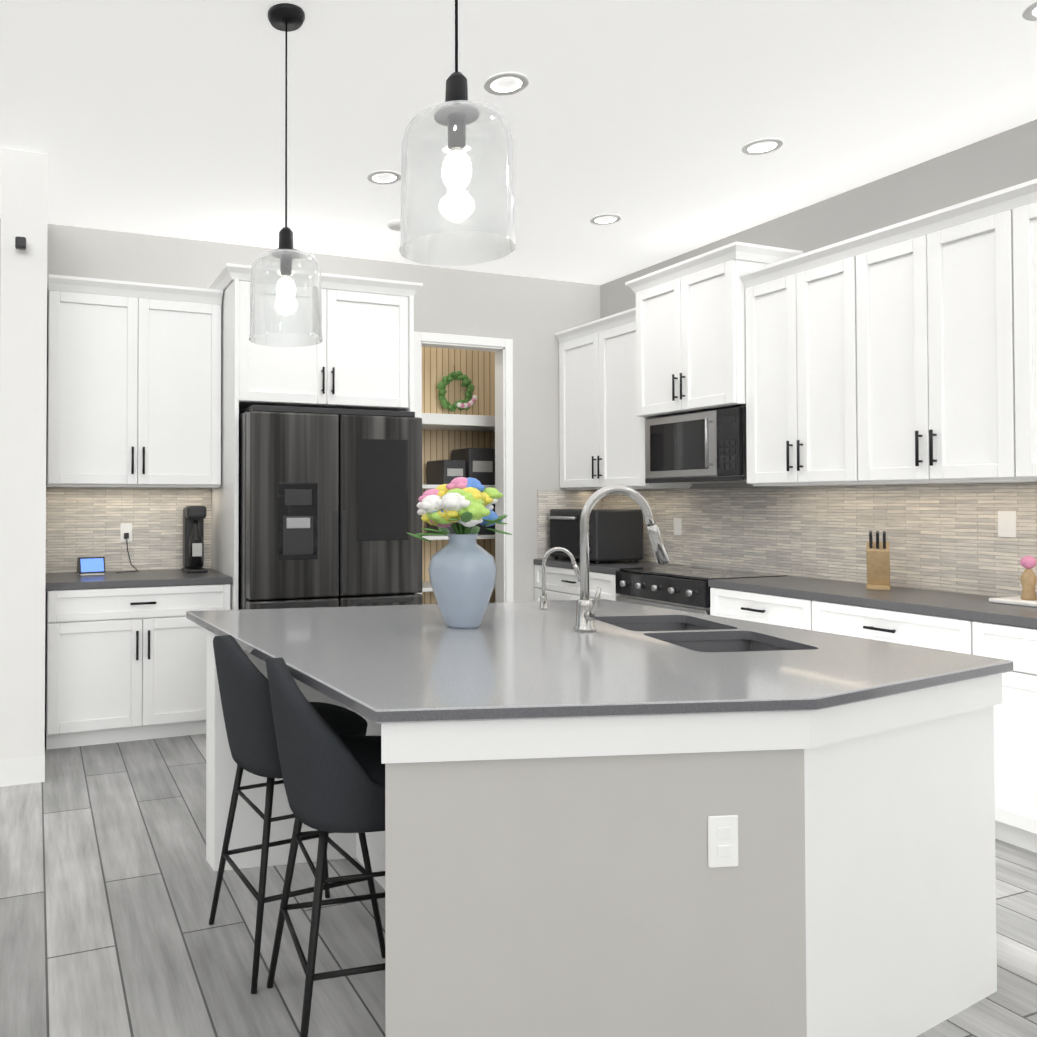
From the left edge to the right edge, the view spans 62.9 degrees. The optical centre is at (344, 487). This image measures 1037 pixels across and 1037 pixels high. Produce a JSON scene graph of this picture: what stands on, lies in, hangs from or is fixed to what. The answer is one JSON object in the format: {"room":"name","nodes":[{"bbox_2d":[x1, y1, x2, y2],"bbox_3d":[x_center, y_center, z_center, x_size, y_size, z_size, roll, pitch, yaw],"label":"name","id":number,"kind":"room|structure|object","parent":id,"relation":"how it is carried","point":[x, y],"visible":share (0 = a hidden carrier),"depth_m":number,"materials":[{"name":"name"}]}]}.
{"room":"kitchen","nodes":[
{"label":"kitchen","id":0,"kind":"room"},
{"bbox_2d":[0,148,47,759],"bbox_3d":[-1.737,-0.096,4.451,0.210,3.050,1.070,0,-1,-21],"label":"wall","id":1,"kind":"structure","parent":0,"point":[23,306],"depth_m":3.95,"materials":[{"name":"paint"}]},
{"bbox_2d":[0,760,4,786],"bbox_3d":[-1.778,1.363,4.252,0.014,0.125,0.772,0,-1,-21],"label":"baseboard","id":2,"kind":"structure","parent":1,"relation":"attached to","point":[2,762],"depth_m":3.90,"materials":[{"name":"white wood"}]},
{"bbox_2d":[15,236,26,249],"bbox_3d":[-1.549,-1.171,3.925,0.056,0.073,0.075,0,-1,-21],"label":"security camera","id":3,"kind":"object","parent":1,"relation":"attached to","point":[20,243],"visible":1,"depth_m":3.89,"materials":[{"name":"black plastic"}]},
{"bbox_2d":[39,756,44,781],"bbox_3d":[-1.525,1.362,4.149,0.014,0.125,0.402,0,-1,-21],"label":"baseboard","id":4,"kind":"structure","parent":1,"relation":"attached to","point":[41,758],"depth_m":3.96,"materials":[{"name":"white wood"}]},
{"bbox_2d":[0,218,599,677],"bbox_3d":[-1.825,-0.087,5.053,8.350,3.050,0.120,0,-1,-21],"label":"wall","id":5,"kind":"structure","parent":0,"point":[530,316],"depth_m":6.09,"materials":[{"name":"beige paint"}]},
{"bbox_2d":[47,274,222,487],"bbox_3d":[-1.277,-0.602,4.995,1.000,1.202,0.387,0,-1,-21],"label":"upper cabinet","id":6,"kind":"object","parent":5,"relation":"attached to","point":[133,384],"visible":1,"depth_m":4.84,"materials":[{"name":"white wood"}]},
{"bbox_2d":[214,264,413,414],"bbox_3d":[-0.220,-0.888,5.262,1.092,0.788,0.640,0,-1,-21],"label":"upper cabinet","id":7,"kind":"object","parent":5,"relation":"attached to","point":[360,355],"depth_m":4.98,"materials":[{"name":"white wood"}]},
{"bbox_2d":[414,331,513,601],"bbox_3d":[0.849,0.171,6.049,0.830,2.565,0.134,0,-1,-21],"label":"door frame","id":8,"kind":"structure","parent":5,"relation":"attached to","point":[504,424],"depth_m":6.13,"materials":[{"name":"white wood"}]},
{"bbox_2d":[422,347,494,604],"bbox_3d":[0.825,-0.064,6.543,1.600,3.050,0.800,0,-1,-21],"label":"wall","id":9,"kind":"structure","parent":0,"point":[477,368],"depth_m":6.96,"materials":[{"name":"brown wood"}]},
{"bbox_2d":[437,367,476,411],"bbox_3d":[0.935,-0.830,6.885,0.363,0.390,0.091,0,-1,-21],"label":"wreath","id":10,"kind":"object","parent":9,"relation":"attached to","point":[468,401],"visible":1,"depth_m":6.88,"materials":[{"name":"green plant"}]},
{"bbox_2d":[422,413,494,591],"bbox_3d":[0.781,0.320,6.653,1.496,1.785,0.448,0,-1,-21],"label":"shelf unit","id":11,"kind":"object","parent":9,"relation":"attached to","point":[434,421],"visible":0.04,"depth_m":6.50,"materials":[{"name":"white wood"}]},
{"bbox_2d":[427,448,494,534],"bbox_3d":[1.096,0.034,6.785,0.780,0.700,0.315,0,-1,-21],"label":"storage bins","id":12,"kind":"object","parent":11,"relation":"on","point":[478,464],"visible":0.44,"depth_m":6.62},
{"bbox_2d":[0,731,1036,1036],"bbox_3d":[-0.623,1.436,1.694,8.450,0.100,10.170,0,-1,-21],"label":"floor","id":13,"kind":"structure","parent":0,"point":[108,875],"depth_m":2.62,"materials":[{"name":"grey wood"}]},
{"bbox_2d":[45,488,231,749],"bbox_3d":[-1.232,0.717,4.847,1.019,1.436,0.657,0,-1,-21],"label":"cabinet","id":14,"kind":"object","parent":13,"relation":"on","point":[126,656],"visible":0.81,"depth_m":4.63,"materials":[{"name":"white wood"}]},
{"bbox_2d":[77,557,105,575],"bbox_3d":[-1.508,0.467,4.880,0.150,0.105,0.091,0,-1,-29],"label":"smart display","id":15,"kind":"object","parent":14,"relation":"on","point":[87,566],"visible":1,"depth_m":4.85,"materials":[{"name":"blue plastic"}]},
{"bbox_2d":[115,523,137,572],"label":"outlet plates","id":16,"kind":"object","parent":14,"relation":"attached to","point":[125,528],"depth_m":5.13,"materials":[{"name":"white plastic"}]},
{"bbox_2d":[182,506,207,572],"bbox_3d":[-0.934,0.318,5.105,0.130,0.410,0.200,0,-1,-21],"label":"coffee maker","id":17,"kind":"object","parent":14,"relation":"on","point":[193,538],"visible":1,"depth_m":5.04,"materials":[{"name":"black plastic"}]},
{"bbox_2d":[209,635,384,993],"bbox_3d":[-0.170,0.922,2.539,0.461,0.957,0.442,0,-1,-26],"label":"stool","id":18,"kind":"object","parent":13,"relation":"on","point":[246,704],"visible":0.56,"depth_m":2.39,"materials":[{"name":"grey fabric"}]},
{"bbox_2d":[265,657,384,1036],"bbox_3d":[0.024,0.916,2.151,0.461,0.957,0.442,0,-1,-15],"label":"stool","id":19,"kind":"object","parent":13,"relation":"on","point":[333,781],"visible":0.62,"depth_m":1.97,"materials":[{"name":"grey fabric"}]},
{"bbox_2d":[238,405,421,609],"bbox_3d":[-0.173,0.491,5.114,1.068,1.895,0.854,0,-1,-21],"label":"fridge","id":20,"kind":"object","parent":13,"relation":"on","point":[329,516],"visible":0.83,"depth_m":4.72,"materials":[{"name":"black metal"}]},
{"bbox_2d":[534,563,619,600],"bbox_3d":[1.882,1.013,5.869,0.620,0.875,0.933,0,-1,-21],"label":"base cabinet","id":21,"kind":"object","parent":13,"relation":"on","point":[562,584],"depth_m":5.81,"materials":[{"name":"white wood"}]},
{"bbox_2d":[534,559,685,570],"bbox_3d":[1.881,0.556,5.873,0.623,0.040,0.938,0,-1,-21],"label":"countertop","id":22,"kind":"structure","parent":21,"relation":"on","point":[603,565],"depth_m":5.69,"materials":[{"name":"grey stone"}]},
{"bbox_2d":[547,509,642,563],"bbox_3d":[1.802,0.348,5.981,0.460,0.378,0.552,0,-1,-21],"label":"toaster oven","id":23,"kind":"object","parent":22,"relation":"on","point":[615,534],"visible":0.75,"depth_m":5.76,"materials":[{"name":"black plastic"}]},
{"bbox_2d":[206,615,1001,1036],"bbox_3d":[0.664,0.958,2.631,1.890,0.885,1.721,0,-1,-21],"label":"kitchen island","id":24,"kind":"object","parent":13,"relation":"on","point":[626,819],"depth_m":1.85,"materials":[{"name":"paint"}]},
{"bbox_2d":[186,599,1012,766],"bbox_3d":[0.629,0.546,2.725,1.970,0.120,1.948,0,-1,-21],"label":"island countertop","id":25,"kind":"structure","parent":24,"relation":"on","point":[520,679],"depth_m":2.14,"materials":[{"name":"grey stone"}]},
{"bbox_2d":[407,477,511,628],"bbox_3d":[0.406,0.226,2.898,0.348,0.526,0.418,0,-1,-21],"label":"vase","id":26,"kind":"object","parent":25,"relation":"on","point":[462,568],"visible":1,"depth_m":2.81,"materials":[{"name":"blue ceramic"}]},
{"bbox_2d":[539,547,579,608],"bbox_3d":[0.879,0.370,3.348,0.158,0.252,0.102,0,-1,-21],"label":"faucet","id":27,"kind":"object","parent":25,"relation":"on","point":[543,602],"visible":0.96,"depth_m":3.35,"materials":[{"name":"silver metal"}]},
{"bbox_2d":[574,485,669,631],"bbox_3d":[0.952,0.239,2.824,0.334,0.496,0.135,0,-1,-21],"label":"faucet","id":28,"kind":"object","parent":25,"relation":"on","point":[586,608],"visible":1,"depth_m":2.80,"materials":[{"name":"silver metal"}]},
{"bbox_2d":[615,566,787,614],"bbox_3d":[2.148,0.978,5.047,0.677,0.920,0.766,0,-1,-21],"label":"range","id":29,"kind":"object","parent":13,"relation":"on","point":[684,588],"visible":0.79,"depth_m":4.93,"materials":[{"name":"black metal"}]},
{"bbox_2d":[708,583,793,627],"bbox_3d":[2.450,0.990,4.359,0.620,0.875,0.703,0,-1,-21],"label":"base cabinet","id":30,"kind":"object","parent":13,"relation":"on","point":[768,607],"depth_m":4.32,"materials":[{"name":"white wood"}]},
{"bbox_2d":[794,595,949,650],"bbox_3d":[2.681,0.980,3.747,0.620,0.875,0.855,0,-1,-21],"label":"base cabinet","id":31,"kind":"object","parent":13,"relation":"on","point":[927,629],"depth_m":3.69,"materials":[{"name":"white wood"}]},
{"bbox_2d":[950,615,1036,852],"bbox_3d":[2.938,0.970,3.064,0.620,0.875,0.856,0,-1,-21],"label":"base cabinet","id":32,"kind":"object","parent":13,"relation":"on","point":[1015,719],"depth_m":3.17,"materials":[{"name":"white wood"}]},
{"bbox_2d":[708,575,1036,626],"bbox_3d":[2.827,0.517,3.362,0.623,0.040,2.864,0,-1,-21],"label":"countertop","id":33,"kind":"structure","parent":32,"relation":"on","point":[912,598],"depth_m":3.82,"materials":[{"name":"grey stone"}]},
{"bbox_2d":[866,531,890,590],"bbox_3d":[2.653,0.361,4.084,0.100,0.293,0.212,-1,-1,34],"label":"knife block","id":34,"kind":"object","parent":33,"relation":"on","point":[878,562],"visible":1,"depth_m":4.05,"materials":[{"name":"brown wood"}]},
{"bbox_2d":[989,556,1036,606],"bbox_3d":[2.946,0.394,3.456,0.200,0.206,0.320,0,-1,-21],"label":"decorative tray","id":35,"kind":"object","parent":33,"relation":"on","point":[1028,580],"visible":1,"depth_m":3.50,"materials":[{"name":"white wood"}]},
{"bbox_2d":[0,0,1036,284],"bbox_3d":[-0.623,-1.714,1.743,8.450,0.100,10.170,0,-1,-21],"label":"ceiling","id":36,"kind":"structure","parent":0,"point":[646,120],"depth_m":3.54,"materials":[{"name":"paint"}]},
{"bbox_2d":[249,3,322,346],"bbox_3d":[-0.203,-1.077,2.848,0.255,1.138,0.255,0,-1,-21],"label":"pendant light","id":37,"kind":"object","parent":36,"relation":"hanging from","point":[285,256],"visible":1,"depth_m":2.81,"materials":[{"name":"clear glass"}]},
{"bbox_2d":[367,170,400,184],"bbox_3d":[0.206,-1.635,4.293,0.180,0.038,0.180,0,-1,-21],"label":"recessed light","id":38,"kind":"object","parent":36,"relation":"in","point":[372,174],"visible":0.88,"depth_m":4.28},
{"bbox_2d":[387,219,399,230],"bbox_3d":[0.325,-1.595,5.000,0.130,0.035,0.130,0,-1,-21],"label":"smoke detector","id":39,"kind":"object","parent":36,"relation":"attached to","point":[393,224],"visible":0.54,"depth_m":4.96,"materials":[{"name":"white plastic"}]},
{"bbox_2d":[399,0,515,265],"bbox_3d":[0.247,-1.093,1.821,0.255,1.138,0.255,0,-1,-21],"label":"pendant light","id":40,"kind":"object","parent":36,"relation":"hanging from","point":[457,116],"visible":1,"depth_m":1.75,"materials":[{"name":"clear glass"}]},
{"bbox_2d":[484,72,528,95],"bbox_3d":[0.655,-1.650,3.330,0.180,0.038,0.180,0,-1,-21],"label":"recessed light","id":41,"kind":"object","parent":36,"relation":"in","point":[490,89],"visible":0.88,"depth_m":3.32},
{"bbox_2d":[590,214,620,224],"bbox_3d":[1.568,-1.625,4.934,0.180,0.038,0.180,0,-1,-21],"label":"recessed light","id":42,"kind":"object","parent":36,"relation":"in","point":[617,219],"visible":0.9,"depth_m":4.93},
{"bbox_2d":[742,138,783,154],"bbox_3d":[1.993,-1.641,3.919,0.180,0.038,0.180,0,-1,-21],"label":"recessed light","id":43,"kind":"object","parent":36,"relation":"in","point":[778,145],"visible":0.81,"depth_m":3.91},
{"bbox_2d":[1022,0,1036,20],"bbox_3d":[2.425,-1.658,2.800,0.180,0.038,0.180,0,-1,-21],"label":"recessed light","id":44,"kind":"object","parent":36,"relation":"in","point":[1028,13],"visible":0.98,"depth_m":2.84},
{"bbox_2d":[600,119,1036,489],"bbox_3d":[3.549,-0.127,2.489,0.100,3.050,8.470,0,-1,-21],"label":"wall","id":45,"kind":"structure","parent":0,"point":[999,161],"depth_m":4.27,"materials":[{"name":"beige paint"}]},
{"bbox_2d":[674,518,681,534],"label":"outlet plates","id":46,"kind":"object","parent":45,"relation":"attached to","point":[677,521],"depth_m":5.64,"materials":[{"name":"white plastic"}]},
{"bbox_2d":[555,178,1036,489],"bbox_3d":[2.575,-0.694,4.216,0.507,1.362,4.563,0,-1,-21],"label":"upper cabinet","id":47,"kind":"object","parent":45,"relation":"attached to","point":[903,353],"visible":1,"depth_m":4.11,"materials":[{"name":"white wood"}]},
{"bbox_2d":[645,406,746,483],"bbox_3d":[2.265,-0.244,5.077,0.448,0.425,0.775,0,-1,-21],"label":"microwave","id":48,"kind":"object","parent":47,"relation":"attached to","point":[708,446],"visible":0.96,"depth_m":4.95,"materials":[{"name":"silver metal"}]},
{"bbox_2d":[998,511,1015,537],"label":"outlet plates","id":49,"kind":"object","parent":45,"relation":"attached to","point":[1006,523],"depth_m":3.73,"materials":[{"name":"white plastic"}]}
]}

